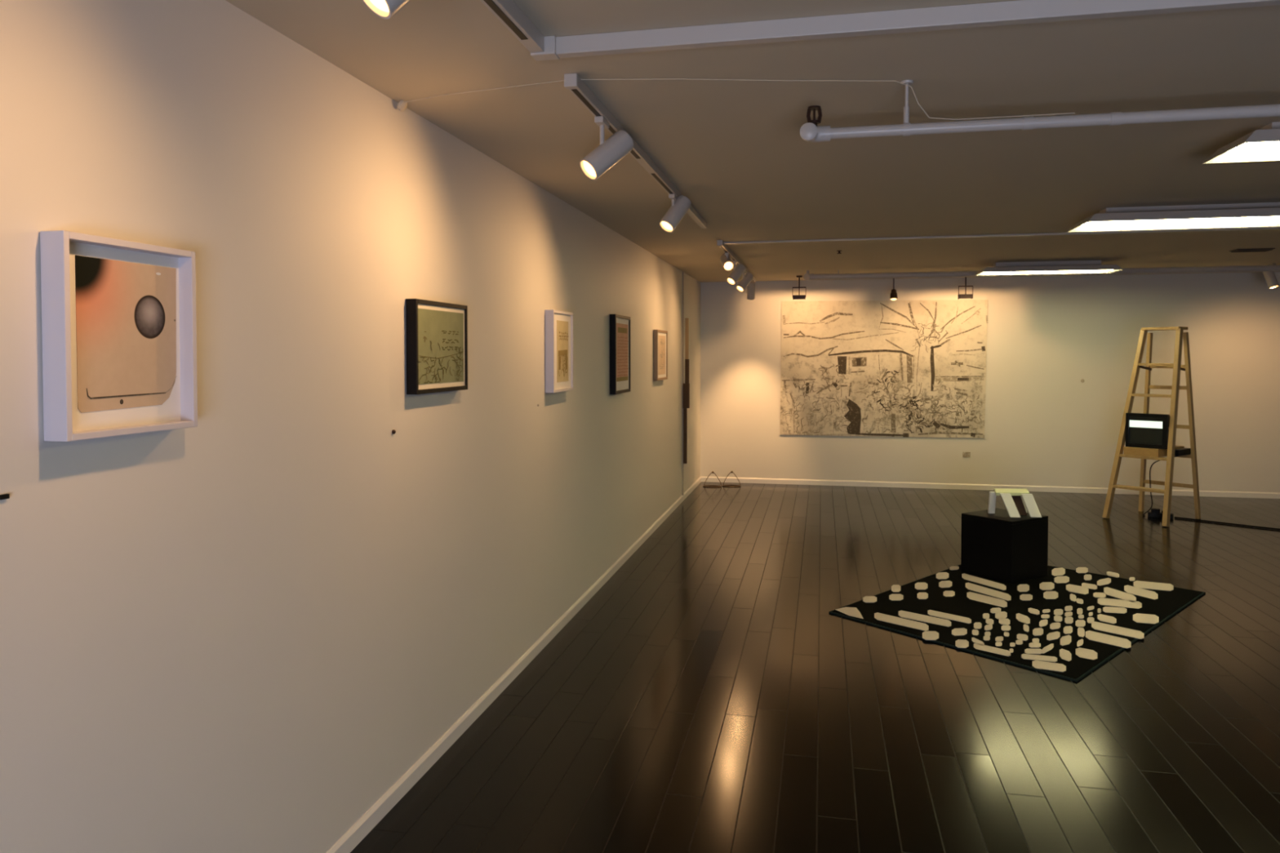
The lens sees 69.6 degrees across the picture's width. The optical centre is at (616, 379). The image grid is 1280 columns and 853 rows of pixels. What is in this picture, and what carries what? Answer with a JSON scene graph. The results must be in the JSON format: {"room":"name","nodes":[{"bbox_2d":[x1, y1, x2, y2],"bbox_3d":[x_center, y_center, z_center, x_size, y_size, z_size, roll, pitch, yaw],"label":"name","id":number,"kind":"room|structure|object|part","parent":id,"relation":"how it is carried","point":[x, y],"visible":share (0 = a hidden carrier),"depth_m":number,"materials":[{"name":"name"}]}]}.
{"room":"art gallery","nodes":[
{"label":"art gallery","id":0,"kind":"room"},
{"bbox_2d":[0,0,700,852],"bbox_3d":[-0.473,0.207,4.840,0.150,2.423,13.028,0,2,13],"label":"wall","id":1,"kind":"structure","parent":0,"point":[237,631],"depth_m":2.49,"materials":[{"name":"paint"}]},
{"bbox_2d":[0,493,9,500],"bbox_3d":[-1.107,0.211,1.640,0.006,0.008,0.048,0,2,13],"label":"clip","id":2,"kind":"object","parent":1,"relation":"attached to","point":[3,496],"visible":1,"depth_m":1.66,"materials":[{"name":"black plastic"}]},
{"bbox_2d":[40,230,197,441],"bbox_3d":[-1.019,-0.086,1.910,0.053,0.396,0.372,0,2,13],"label":"picture frame","id":3,"kind":"object","parent":1,"relation":"attached to","point":[119,323],"visible":1,"depth_m":1.89,"materials":[{"name":"white wood"}]},
{"bbox_2d":[75,255,176,413],"bbox_3d":[-1.021,-0.092,1.930,0.002,0.307,0.285,0,2,13],"label":"artwork","id":4,"kind":"object","parent":3,"relation":"attached to","point":[126,305],"depth_m":1.92,"materials":[{"name":"beige paper"}]},
{"bbox_2d":[405,298,467,394],"bbox_3d":[-0.675,-0.123,3.484,0.040,0.338,0.482,0,2,13],"label":"picture frame","id":5,"kind":"object","parent":1,"relation":"attached to","point":[437,332],"visible":1,"depth_m":3.42,"materials":[{"name":"black wood"}]},
{"bbox_2d":[417,308,463,384],"bbox_3d":[-0.661,-0.123,3.477,0.003,0.272,0.430,0,2,13],"label":"artwork","id":6,"kind":"object","parent":5,"relation":"attached to","point":[440,331],"depth_m":3.47,"materials":[{"name":"green"}]},
{"bbox_2d":[326,476,701,852],"bbox_3d":[-0.393,1.387,4.855,0.012,0.063,13.028,0,2,13],"label":"baseboard","id":7,"kind":"structure","parent":1,"relation":"attached to","point":[364,825],"depth_m":3.86,"materials":[{"name":"white paint"}]},
{"bbox_2d":[545,309,573,392],"bbox_3d":[-0.316,-0.155,5.075,0.048,0.442,0.395,0,2,13],"label":"picture frame","id":8,"kind":"object","parent":1,"relation":"attached to","point":[558,324],"visible":1,"depth_m":5.00,"materials":[{"name":"white wood"}]},
{"bbox_2d":[556,320,568,382],"bbox_3d":[-0.299,-0.156,5.079,0.002,0.335,0.230,0,2,13],"label":"artwork","id":9,"kind":"object","parent":8,"relation":"attached to","point":[562,325],"depth_m":5.07,"materials":[{"name":"paper"}]},
{"bbox_2d":[609,314,630,394],"bbox_3d":[0.025,-0.182,6.616,0.043,0.556,0.510,0,2,13],"label":"picture frame","id":10,"kind":"object","parent":1,"relation":"attached to","point":[620,325],"visible":1,"depth_m":6.53,"materials":[{"name":"black wood"}]},
{"bbox_2d":[616,323,628,382],"bbox_3d":[0.041,-0.196,6.618,0.003,0.410,0.402,0,2,13],"label":"artwork","id":11,"kind":"object","parent":10,"relation":"attached to","point":[622,329],"depth_m":6.61},
{"bbox_2d":[653,329,667,381],"bbox_3d":[0.393,-0.220,8.280,0.038,0.447,0.540,0,2,13],"label":"picture frame","id":12,"kind":"object","parent":1,"relation":"attached to","point":[660,336],"visible":1,"depth_m":8.18,"materials":[{"name":"brown wood"}]},
{"bbox_2d":[657,335,665,374],"bbox_3d":[0.405,-0.221,8.277,0.002,0.350,0.380,0,2,13],"label":"artwork","id":13,"kind":"object","parent":12,"relation":"attached to","point":[661,339],"depth_m":8.25,"materials":[{"name":"paper"}]},
{"bbox_2d":[681,271,684,495],"bbox_3d":[0.695,0.042,9.701,0.016,2.360,0.030,0,2,13],"label":"trim","id":14,"kind":"structure","parent":1,"relation":"attached to","point":[682,276],"depth_m":9.69,"materials":[{"name":"beige paint"}]},
{"bbox_2d":[683,318,689,463],"bbox_3d":[0.730,0.120,9.682,0.064,1.530,0.055,0,2,13],"label":"wall timber","id":15,"kind":"structure","parent":1,"relation":"attached to","point":[686,385],"depth_m":9.66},
{"bbox_2d":[225,0,1279,282],"bbox_3d":[4.088,-1.031,3.789,9.500,0.100,13.328,0,2,13],"label":"ceiling","id":16,"kind":"structure","parent":0,"point":[736,150],"depth_m":3.40,"materials":[{"name":"paint"}]},
{"bbox_2d":[397,100,407,111],"bbox_3d":[-0.738,-0.944,3.167,0.030,0.039,0.040,0,2,13],"label":"cable grommet","id":17,"kind":"object","parent":16,"relation":"attached to","point":[402,106],"visible":1,"depth_m":3.15,"materials":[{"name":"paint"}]},
{"bbox_2d":[564,73,706,228],"bbox_3d":[0.216,-0.975,4.475,0.042,0.040,3.322,0,2,13],"label":"track","id":18,"kind":"object","parent":16,"relation":"attached to","point":[572,82],"visible":0.91,"depth_m":3.43,"materials":[{"name":"white metal"}]},
{"bbox_2d":[579,115,633,180],"bbox_3d":[-0.036,-0.816,3.279,0.202,0.216,0.092,-1,2,-30],"label":"track spotlight","id":19,"kind":"object","parent":18,"relation":"hanging from","point":[611,151],"visible":1,"depth_m":3.25,"materials":[{"name":"white metal"}]},
{"bbox_3d":[-0.053,-0.849,3.268,0.025,0.110,0.025,0,2,13],"label":"stem","id":20,"kind":"part","parent":19,"relation":"part of","materials":[{"name":"white metal"}]},
{"bbox_2d":[659,194,691,232],"bbox_3d":[0.308,-0.872,4.840,0.189,0.200,0.086,-1,2,-38],"label":"track spotlight","id":21,"kind":"object","parent":18,"relation":"hanging from","point":[680,206],"visible":1,"depth_m":4.81,"materials":[{"name":"white metal"}]},
{"bbox_3d":[0.295,-0.905,4.829,0.025,0.085,0.025,0,2,13],"label":"stem","id":22,"kind":"part","parent":21,"relation":"part of","materials":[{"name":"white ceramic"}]},
{"bbox_2d":[716,240,755,281],"bbox_3d":[1.181,-1.094,8.802,0.042,0.040,3.652,0,2,13],"label":"track","id":23,"kind":"object","parent":16,"relation":"attached to","point":[720,243],"visible":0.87,"depth_m":7.71,"materials":[{"name":"white metal"}]},
{"bbox_2d":[720,252,733,271],"bbox_3d":[0.907,-0.969,7.604,0.086,0.156,0.210,0,2,-3],"label":"track spotlight","id":24,"kind":"object","parent":23,"relation":"hanging from","point":[727,264],"visible":1,"depth_m":7.53,"materials":[{"name":"white metal"}]},
{"bbox_2d":[726,261,745,284],"bbox_3d":[1.071,-0.954,8.256,0.196,0.213,0.086,-1,2,-38],"label":"track spotlight","id":25,"kind":"object","parent":23,"relation":"hanging from","point":[738,271],"visible":0.98,"depth_m":8.22,"materials":[{"name":"white metal"}]},
{"bbox_2d":[736,271,753,292],"bbox_3d":[1.275,-0.979,9.173,0.194,0.214,0.088,-1,2,-36],"label":"track spotlight","id":26,"kind":"object","parent":23,"relation":"hanging from","point":[747,278],"visible":0.88,"depth_m":9.14,"materials":[{"name":"white metal"}]},
{"bbox_2d":[746,279,755,300],"bbox_3d":[1.480,-0.995,10.137,0.086,0.235,0.161,0,2,5],"label":"track spotlight","id":27,"kind":"object","parent":23,"relation":"hanging from","point":[751,286],"visible":0.86,"depth_m":10.10,"materials":[{"name":"white metal"}]},
{"bbox_2d":[404,78,1075,119],"bbox_3d":[0.325,-0.888,2.937,2.193,0.125,0.180,0,2,7],"label":"cable","id":28,"kind":"object","parent":16,"relation":"attached to","point":[652,78],"visible":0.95,"depth_m":2.92,"materials":[{"name":"paint"}]},
{"bbox_2d":[792,275,805,299],"bbox_3d":[2.033,-1.023,10.255,0.148,0.262,0.150,0,2,13],"label":"spotlight","id":29,"kind":"object","parent":16,"relation":"hanging from","point":[799,296],"visible":1,"depth_m":10.20,"materials":[{"name":"brown metal"}]},
{"bbox_3d":[2.027,-1.090,10.229,0.070,0.127,0.070,0,2,13],"label":"stem","id":30,"kind":"part","parent":29,"relation":"part of","materials":[{"name":"brown metal"}]},
{"bbox_2d":[480,0,1279,61],"bbox_3d":[2.274,-0.854,0.133,5.949,0.050,3.694,0,2,13],"label":"ceiling beam","id":31,"kind":"structure","parent":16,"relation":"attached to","point":[541,47],"depth_m":2.34,"materials":[{"name":"white metal"}]},
{"bbox_2d":[362,0,409,19],"bbox_3d":[-0.389,-0.770,1.707,0.192,0.208,0.092,-1,2,-32],"label":"track spotlight","id":32,"kind":"object","parent":31,"relation":"hanging from","point":[384,9],"visible":1,"depth_m":1.69,"materials":[{"name":"white metal"}]},
{"bbox_3d":[-0.609,-0.871,0.773,0.040,0.044,3.690,0,2,13],"label":"track rail","id":33,"kind":"part","parent":31,"relation":"part of","materials":[{"name":"white metal"}]},
{"bbox_2d":[889,278,897,300],"bbox_3d":[3.008,-1.006,9.996,0.079,0.286,0.092,0,2,13],"label":"spotlight","id":34,"kind":"object","parent":16,"relation":"hanging from","point":[893,295],"visible":0.88,"depth_m":9.98,"materials":[{"name":"brown metal"}]},
{"bbox_2d":[957,276,973,299],"bbox_3d":[3.740,-1.006,9.874,0.148,0.279,0.150,0,2,13],"label":"spotlight","id":35,"kind":"object","parent":16,"relation":"hanging from","point":[965,295],"visible":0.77,"depth_m":9.82,"materials":[{"name":"brown metal"}]},
{"bbox_2d":[724,226,1279,244],"bbox_3d":[4.822,-1.042,6.273,8.248,0.014,0.035,0,2,13],"label":"cable raceway","id":36,"kind":"object","parent":16,"relation":"attached to","point":[1261,228],"visible":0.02,"depth_m":6.70,"materials":[{"name":"white plastic"}]},
{"bbox_2d":[800,80,1279,142],"bbox_3d":[3.448,-0.851,2.381,5.835,0.181,0.091,0,2,13],"label":"pipe","id":37,"kind":"object","parent":16,"relation":"hanging from","point":[810,131],"visible":1,"depth_m":2.87,"materials":[{"name":"white metal"}]},
{"bbox_2d":[804,265,1279,280],"bbox_3d":[5.528,-1.063,8.755,7.350,0.104,0.086,0,2,13],"label":"pipe","id":38,"kind":"object","parent":16,"relation":"hanging from","point":[809,277],"visible":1,"depth_m":9.06,"materials":[{"name":"white metal"}]},
{"bbox_2d":[975,260,1123,275],"bbox_3d":[4.068,-1.063,8.708,1.220,0.102,0.380,0,2,13],"label":"fluorescent fixture","id":39,"kind":"object","parent":16,"relation":"attached to","point":[1077,266],"visible":1,"depth_m":8.63,"materials":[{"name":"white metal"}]},
{"bbox_2d":[1066,202,1279,232],"bbox_3d":[3.390,-0.972,5.439,1.240,0.104,0.480,0,2,13],"label":"fluorescent fixture","id":40,"kind":"object","parent":16,"relation":"attached to","point":[1262,214],"visible":1,"depth_m":5.38,"materials":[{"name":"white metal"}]},
{"bbox_2d":[1201,121,1279,164],"bbox_3d":[2.929,-0.919,3.416,1.220,0.100,0.390,0,2,13],"label":"fluorescent fixture","id":41,"kind":"object","parent":16,"relation":"attached to","point":[1262,144],"visible":1,"depth_m":3.59,"materials":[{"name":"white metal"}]},
{"bbox_2d":[1229,248,1275,252],"bbox_3d":[5.305,-1.080,7.684,0.280,0.016,0.160,0,2,13],"label":"ceiling vent","id":42,"kind":"object","parent":16,"relation":"in","point":[1251,250],"visible":1,"depth_m":7.64,"materials":[{"name":"black metal"}]},
{"bbox_2d":[1262,263,1279,288],"bbox_3d":[6.339,-1.001,8.917,0.087,0.242,0.142,-1,2,-26],"label":"track spotlight","id":43,"kind":"object","parent":16,"relation":"hanging from","point":[1271,280],"visible":0.73,"depth_m":8.89,"materials":[{"name":"white metal"}]},
{"bbox_2d":[350,481,1279,852],"bbox_3d":[4.091,1.491,3.858,9.500,0.100,13.328,0,2,13],"label":"floor","id":44,"kind":"structure","parent":0,"point":[708,696],"depth_m":4.00,"materials":[{"name":"brown wood"}]},
{"bbox_2d":[702,471,721,487],"bbox_3d":[1.117,1.168,10.782,0.220,0.174,0.143,0,2,13],"label":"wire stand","id":45,"kind":"object","parent":44,"relation":"on","point":[713,472],"visible":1,"depth_m":10.82,"materials":[{"name":"black metal"}]},
{"bbox_2d":[721,471,740,487],"bbox_3d":[1.344,1.167,10.814,0.220,0.174,0.143,0,2,13],"label":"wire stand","id":46,"kind":"object","parent":44,"relation":"on","point":[731,472],"visible":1,"depth_m":10.85,"materials":[{"name":"black metal"}]},
{"bbox_2d":[828,564,1205,682],"bbox_3d":[2.545,1.384,5.736,2.444,0.013,1.538,-2,2,-43],"label":"area rug","id":47,"kind":"object","parent":44,"relation":"on","point":[1064,623],"visible":0.99,"depth_m":5.46,"materials":[{"name":"black fabric"}]},
{"bbox_2d":[960,507,1048,582],"bbox_3d":[2.711,1.152,6.439,0.414,0.416,0.397,-1,2,-33],"label":"plinth","id":48,"kind":"object","parent":47,"relation":"on","point":[999,546],"visible":0.97,"depth_m":6.30,"materials":[{"name":"black wood"}]},
{"bbox_2d":[987,488,1041,517],"bbox_3d":[2.768,0.858,6.429,0.304,0.172,0.236,0,2,0],"label":"sculpture","id":49,"kind":"object","parent":48,"relation":"on","point":[1017,502],"visible":1,"depth_m":6.38,"materials":[{"name":"white plastic"}]},
{"bbox_3d":[2.640,0.865,6.475,0.050,0.155,0.048,0,2,13],"label":"leg","id":50,"kind":"part","parent":49,"relation":"part of","materials":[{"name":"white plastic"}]},
{"bbox_3d":[2.718,0.869,6.359,0.059,0.155,0.139,-1,2,-36],"label":"leg","id":51,"kind":"part","parent":49,"relation":"part of","materials":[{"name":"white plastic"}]},
{"bbox_3d":[2.804,0.876,6.438,0.120,0.135,0.054,0,2,13],"label":"panel","id":52,"kind":"part","parent":49,"relation":"part of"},
{"bbox_3d":[2.872,0.864,6.513,0.062,0.155,0.040,0,2,13],"label":"leg","id":53,"kind":"part","parent":49,"relation":"part of","materials":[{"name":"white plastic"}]},
{"bbox_3d":[2.861,0.869,6.352,0.126,0.155,0.058,0,2,13],"label":"leg","id":54,"kind":"part","parent":49,"relation":"part of","materials":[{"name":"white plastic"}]},
{"bbox_2d":[1102,326,1200,526],"bbox_3d":[5.042,0.411,8.642,0.726,1.812,0.570,-1,2,-36],"label":"step ladder","id":55,"kind":"object","parent":44,"relation":"on","point":[1180,335],"visible":0.9,"depth_m":8.64,"materials":[{"name":"brown wood"}]},
{"bbox_3d":[4.838,0.414,8.756,0.545,1.800,0.051,-1,2,-23],"label":"rail","id":56,"kind":"part","parent":55,"relation":"part of","materials":[{"name":"brown wood"}]},
{"bbox_3d":[5.164,0.423,8.984,0.053,1.757,0.182,0,2,5],"label":"rail","id":57,"kind":"part","parent":55,"relation":"part of","materials":[{"name":"brown wood"}]},
{"bbox_2d":[1123,445,1184,457],"bbox_3d":[5.080,0.668,8.701,0.524,0.073,0.310,-1,2,-36],"label":"wooden box","id":58,"kind":"object","parent":55,"relation":"on","point":[1152,452],"visible":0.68,"depth_m":8.53,"materials":[{"name":"orange wood"}]},
{"bbox_2d":[1125,413,1169,448],"bbox_3d":[5.012,0.472,8.627,0.280,0.318,0.356,-2,2,-43],"label":"monitor","id":59,"kind":"object","parent":58,"relation":"on","point":[1144,430],"visible":0.96,"depth_m":8.54,"materials":[{"name":"plastic"}]},
{"bbox_3d":[5.084,0.423,8.413,0.051,1.800,0.545,1,2,42],"label":"rail","id":60,"kind":"part","parent":55,"relation":"part of","materials":[{"name":"brown wood"}]},
{"bbox_3d":[5.405,0.432,8.647,0.182,1.757,0.056,0,2,13],"label":"rail","id":61,"kind":"part","parent":55,"relation":"part of","materials":[{"name":"brown wood"}]},
{"bbox_2d":[1147,507,1173,519],"bbox_3d":[5.156,1.267,8.725,0.209,0.080,0.084,1,2,29],"label":"power strip","id":62,"kind":"object","parent":44,"relation":"on","point":[1155,513],"visible":0.79,"depth_m":8.71,"materials":[{"name":"black plastic"}]},
{"bbox_2d":[1173,516,1279,530],"bbox_3d":[6.307,1.323,7.796,2.731,0.016,0.216,1,2,36],"label":"extension cord","id":63,"kind":"object","parent":44,"relation":"on","point":[1178,517],"visible":1,"depth_m":8.36,"materials":[{"name":"black plastic"}]},
{"bbox_2d":[700,271,1279,493],"bbox_3d":[5.523,0.053,10.253,9.500,2.423,0.150,0,2,13],"label":"wall","id":64,"kind":"structure","parent":0,"point":[1045,426],"depth_m":10.32,"materials":[{"name":"paint"}]},
{"bbox_2d":[779,299,987,438],"bbox_3d":[3.079,-0.130,10.706,2.323,1.592,0.010,0,2,13],"label":"drawing","id":65,"kind":"object","parent":64,"relation":"attached to","point":[870,368],"visible":1,"depth_m":10.69,"materials":[{"name":"paper"}]},
{"bbox_2d":[962,452,970,457],"bbox_3d":[4.003,0.859,10.534,0.080,0.060,0.006,0,2,13],"label":"card","id":66,"kind":"object","parent":64,"relation":"attached to","point":[964,454],"visible":1,"depth_m":10.53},
{"bbox_2d":[701,476,1279,498],"bbox_3d":[5.512,1.235,10.205,9.188,0.063,0.012,0,2,13],"label":"baseboard","id":67,"kind":"structure","parent":64,"relation":"attached to","point":[711,479],"depth_m":10.52,"materials":[{"name":"white paint"}]}
]}

